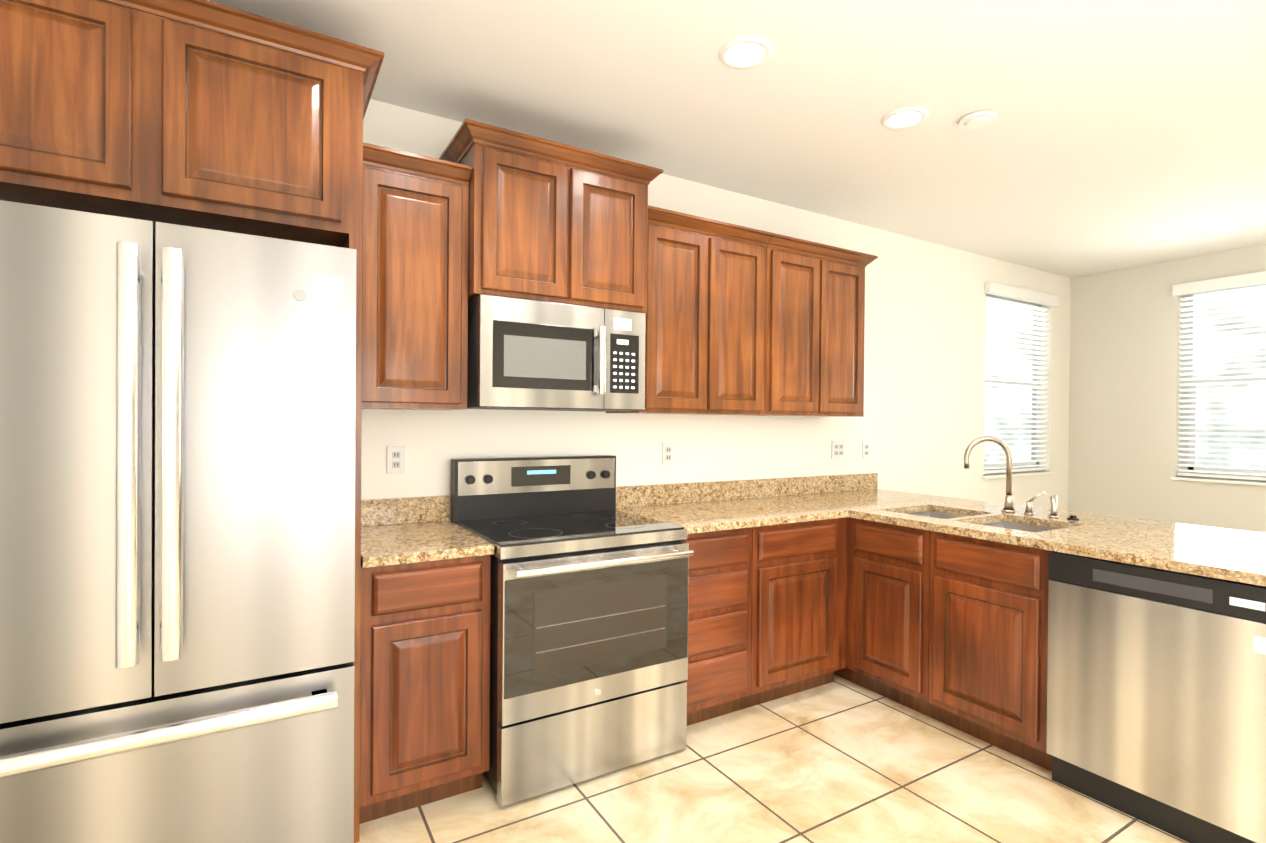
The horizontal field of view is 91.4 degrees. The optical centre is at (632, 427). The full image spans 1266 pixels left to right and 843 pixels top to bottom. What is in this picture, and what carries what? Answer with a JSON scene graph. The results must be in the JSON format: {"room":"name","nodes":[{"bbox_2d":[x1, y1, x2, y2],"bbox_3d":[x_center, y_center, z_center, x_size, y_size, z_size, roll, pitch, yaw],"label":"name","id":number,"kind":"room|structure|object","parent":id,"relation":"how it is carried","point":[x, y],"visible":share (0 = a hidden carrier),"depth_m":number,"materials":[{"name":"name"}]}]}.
{"room":"kitchen","nodes":[
{"label":"kitchen","id":0,"kind":"room"},
{"bbox_2d":[361,99,1070,520],"bbox_3d":[0.854,-0.008,3.848,7.460,2.720,0.140,0,0,-31],"label":"wall","id":1,"kind":"structure","parent":0,"point":[919,425],"depth_m":4.11,"materials":[{"name":"white paint"}]},
{"bbox_2d":[387,446,404,473],"bbox_3d":[-1.016,0.140,2.647,0.074,0.120,0.010,0,0,-31],"label":"electrical outlet","id":2,"kind":"object","parent":1,"relation":"attached to","point":[395,459],"visible":1,"depth_m":2.64,"materials":[{"name":"white plastic"}]},
{"bbox_2d":[362,142,471,409],"bbox_3d":[-0.915,-0.550,2.484,0.425,0.955,0.377,0,0,-31],"label":"upper cabinet","id":3,"kind":"object","parent":1,"relation":"attached to","point":[415,288],"visible":0.75,"depth_m":2.35,"materials":[{"name":"brown wood"}]},
{"bbox_2d":[439,118,662,312],"bbox_3d":[-0.366,-0.849,2.767,0.900,0.647,0.447,0,0,-31],"label":"upper cabinet","id":4,"kind":"object","parent":1,"relation":"attached to","point":[553,221],"visible":0.96,"depth_m":2.57,"materials":[{"name":"brown wood"}]},
{"bbox_2d":[467,294,645,411],"bbox_3d":[-0.364,-0.298,2.761,0.759,0.440,0.469,0,0,-31],"label":"microwave","id":5,"kind":"object","parent":4,"relation":"attached to","point":[523,354],"visible":1,"depth_m":2.57,"materials":[{"name":"silver metal"}]},
{"bbox_2d":[361,473,877,526],"bbox_3d":[0.239,0.365,3.390,3.342,0.110,0.020,0,0,-31],"label":"backsplash","id":6,"kind":"structure","parent":1,"relation":"attached to","point":[379,512],"depth_m":3.39,"materials":[{"name":"stone"}]},
{"bbox_2d":[662,443,673,464],"bbox_3d":[0.191,0.145,3.367,0.074,0.120,0.010,0,0,-31],"label":"electrical outlet","id":7,"kind":"object","parent":1,"relation":"attached to","point":[667,453],"visible":1,"depth_m":3.36,"materials":[{"name":"white plastic"}]},
{"bbox_2d":[606,205,772,414],"bbox_3d":[0.298,-0.546,3.207,0.786,0.955,0.377,0,0,-31],"label":"upper cabinet","id":8,"kind":"object","parent":1,"relation":"attached to","point":[705,320],"visible":0.85,"depth_m":3.05,"materials":[{"name":"brown wood"}]},
{"bbox_2d":[742,233,877,416],"bbox_3d":[0.997,-0.543,3.623,0.837,0.955,0.377,0,0,-31],"label":"upper cabinet","id":9,"kind":"object","parent":1,"relation":"attached to","point":[814,329],"visible":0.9,"depth_m":3.45,"materials":[{"name":"brown wood"}]},
{"bbox_2d":[831,441,844,458],"bbox_3d":[1.351,0.150,4.058,0.120,0.120,0.010,0,0,-31],"label":"electrical outlet","id":10,"kind":"object","parent":1,"relation":"attached to","point":[838,449],"visible":1,"depth_m":4.05,"materials":[{"name":"white plastic"}]},
{"bbox_2d":[862,441,869,458],"bbox_3d":[1.587,0.156,4.199,0.074,0.120,0.010,0,0,-31],"label":"electrical outlet","id":11,"kind":"object","parent":1,"relation":"attached to","point":[865,449],"visible":1,"depth_m":4.19,"materials":[{"name":"white plastic"}]},
{"bbox_2d":[982,294,1054,478],"bbox_3d":[3.226,-0.363,5.232,1.070,1.550,0.155,0,0,-31],"label":"window","id":12,"kind":"structure","parent":1,"relation":"in","point":[1014,474],"depth_m":5.41,"materials":[{"name":"grey plastic"}]},
{"bbox_2d":[984,281,1058,473],"bbox_3d":[3.246,-0.386,5.199,1.070,1.527,0.109,0,0,-31],"label":"window blind","id":13,"kind":"object","parent":12,"relation":"attached to","point":[1006,291],"visible":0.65,"depth_m":5.21,"materials":[{"name":"white plastic"}]},
{"bbox_2d":[208,0,1265,277],"bbox_3d":[2.436,-1.387,1.202,7.460,0.100,6.280,0,0,-31],"label":"ceiling","id":14,"kind":"structure","parent":0,"point":[1118,134],"depth_m":2.56,"materials":[{"name":"white paint"}]},
{"bbox_2d":[718,36,772,68],"bbox_3d":[0.408,-1.355,2.240,0.196,0.008,0.196,0,0,-31],"label":"recessed light","id":15,"kind":"object","parent":14,"relation":"in","point":[746,52],"visible":1,"depth_m":2.23,"materials":[{"name":"white plastic"}]},
{"bbox_2d":[880,106,928,129],"bbox_3d":[1.190,-1.352,2.706,0.196,0.008,0.196,0,0,-31],"label":"recessed light","id":16,"kind":"object","parent":14,"relation":"in","point":[904,118],"visible":1,"depth_m":2.70,"materials":[{"name":"white plastic"}]},
{"bbox_2d":[957,110,997,128],"bbox_3d":[1.513,-1.342,2.712,0.156,0.022,0.156,0,0,-31],"label":"smoke detector","id":17,"kind":"object","parent":14,"relation":"attached to","point":[978,119],"visible":1,"depth_m":2.69,"materials":[{"name":"white plastic"}]},
{"bbox_2d":[357,674,1188,842],"bbox_3d":[2.414,1.432,1.221,7.460,0.100,6.280,0,0,-31],"label":"floor","id":18,"kind":"structure","parent":0,"point":[840,760],"depth_m":2.27,"materials":[{"name":"tile"}]},
{"bbox_2d":[0,200,356,842],"bbox_3d":[-1.372,0.418,1.846,0.898,1.860,0.960,0,0,-31],"label":"refrigerator","id":19,"kind":"object","parent":18,"relation":"on","point":[177,509],"visible":1,"depth_m":1.50,"materials":[{"name":"silver metal"}]},
{"bbox_2d":[0,0,383,842],"bbox_3d":[-1.478,0.071,1.978,1.160,2.549,0.682,0,0,-31],"label":"tall cabinet","id":20,"kind":"object","parent":18,"relation":"on","point":[206,114],"visible":0.85,"depth_m":1.76,"materials":[{"name":"brown wood"}]},
{"bbox_2d":[360,555,490,823],"bbox_3d":[-0.858,0.901,2.388,0.435,0.894,0.628,0,0,-31],"label":"base cabinet","id":21,"kind":"object","parent":18,"relation":"on","point":[425,683],"visible":0.9,"depth_m":2.12,"materials":[{"name":"brown wood"}]},
{"bbox_2d":[451,455,693,806],"bbox_3d":[-0.272,0.749,2.630,0.806,1.205,0.765,0,0,-31],"label":"range","id":22,"kind":"object","parent":18,"relation":"on","point":[588,642],"visible":0.92,"depth_m":2.38,"materials":[{"name":"silver metal"}]},
{"bbox_2d":[493,513,644,537],"bbox_3d":[-0.281,0.415,2.647,0.616,0.001,0.500,0,0,-31],"label":"markings on the range top","id":23,"kind":"object","parent":22,"relation":"on","point":[554,529],"visible":1,"depth_m":2.56,"materials":[{"name":"grey"}]},
{"bbox_2d":[681,527,751,725],"bbox_3d":[0.218,0.905,3.030,0.434,0.894,0.628,0,0,-31],"label":"base cabinet","id":24,"kind":"object","parent":18,"relation":"on","point":[718,681],"visible":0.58,"depth_m":2.77,"materials":[{"name":"brown wood"}]},
{"bbox_2d":[740,518,846,709],"bbox_3d":[0.686,0.907,3.308,0.649,0.894,0.628,0,0,-31],"label":"base cabinet","id":25,"kind":"object","parent":18,"relation":"on","point":[798,611],"visible":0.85,"depth_m":3.02,"materials":[{"name":"brown wood"}]},
{"bbox_2d":[361,497,849,567],"bbox_3d":[-0.043,0.439,2.858,2.312,0.035,0.647,0,0,-31],"label":"countertop","id":26,"kind":"structure","parent":25,"relation":"on","point":[388,545],"depth_m":2.68,"materials":[{"name":"stone"}]},
{"bbox_2d":[834,517,937,719],"bbox_3d":[1.333,0.912,3.437,0.631,0.894,1.070,0,0,-31],"label":"base cabinet","id":27,"kind":"object","parent":18,"relation":"on","point":[887,609],"visible":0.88,"depth_m":2.99,"materials":[{"name":"brown wood"}]},
{"bbox_2d":[765,489,1265,585],"bbox_3d":[1.811,0.543,3.009,1.030,0.215,2.287,0,0,-31],"label":"countertop","id":28,"kind":"structure","parent":27,"relation":"on","point":[1227,554],"depth_m":2.61,"materials":[{"name":"stone"}]},
{"bbox_2d":[964,436,1058,517],"bbox_3d":[1.888,0.242,3.087,0.212,0.388,0.370,0,0,-31],"label":"faucet","id":29,"kind":"object","parent":28,"relation":"on","point":[1008,505],"visible":1,"depth_m":3.15,"materials":[{"name":"silver metal"}]},
{"bbox_2d":[1067,515,1078,519],"bbox_3d":[2.085,0.428,2.922,0.048,0.020,0.048,0,0,-31],"label":"air gap cap","id":30,"kind":"object","parent":28,"relation":"on","point":[1072,517],"visible":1,"depth_m":2.91,"materials":[{"name":"black plastic"}]},
{"bbox_2d":[928,531,1052,770],"bbox_3d":[1.737,0.919,2.759,0.631,0.894,0.502,0,0,-31],"label":"base cabinet","id":31,"kind":"object","parent":18,"relation":"on","point":[988,635],"visible":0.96,"depth_m":2.57,"materials":[{"name":"brown wood"}]},
{"bbox_2d":[1046,551,1265,842],"bbox_3d":[2.021,0.928,2.263,0.632,0.888,0.624,0,0,-31],"label":"dishwasher","id":32,"kind":"object","parent":18,"relation":"on","point":[1156,697],"visible":0.92,"depth_m":2.07,"materials":[{"name":"silver metal"}]},
{"bbox_2d":[1068,244,1265,532],"bbox_3d":[5.605,0.036,3.025,0.140,2.720,6.140,0,0,-31],"label":"wall","id":33,"kind":"structure","parent":0,"point":[1124,396],"depth_m":5.18,"materials":[{"name":"white paint"}]},
{"bbox_2d":[1171,284,1265,485],"bbox_3d":[4.675,-0.347,4.544,0.155,1.550,1.070,0,0,-31],"label":"window","id":34,"kind":"structure","parent":33,"relation":"in","point":[1226,480],"depth_m":4.93,"materials":[{"name":"grey plastic"}]},
{"bbox_2d":[1172,271,1265,480],"bbox_3d":[4.642,-0.371,4.525,0.109,1.527,1.070,0,0,-31],"label":"window blind","id":35,"kind":"object","parent":34,"relation":"attached to","point":[1239,281],"visible":0.98,"depth_m":4.74,"materials":[{"name":"white plastic"}]},
{"label":"outside","id":36,"kind":"structure","parent":0,"visible":0},
{"bbox_2d":[984,285,1265,467],"bbox_3d":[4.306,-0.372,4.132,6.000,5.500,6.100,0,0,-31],"label":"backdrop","id":37,"kind":"structure","parent":36,"point":[1197,408],"depth_m":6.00,"materials":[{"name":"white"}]}
]}

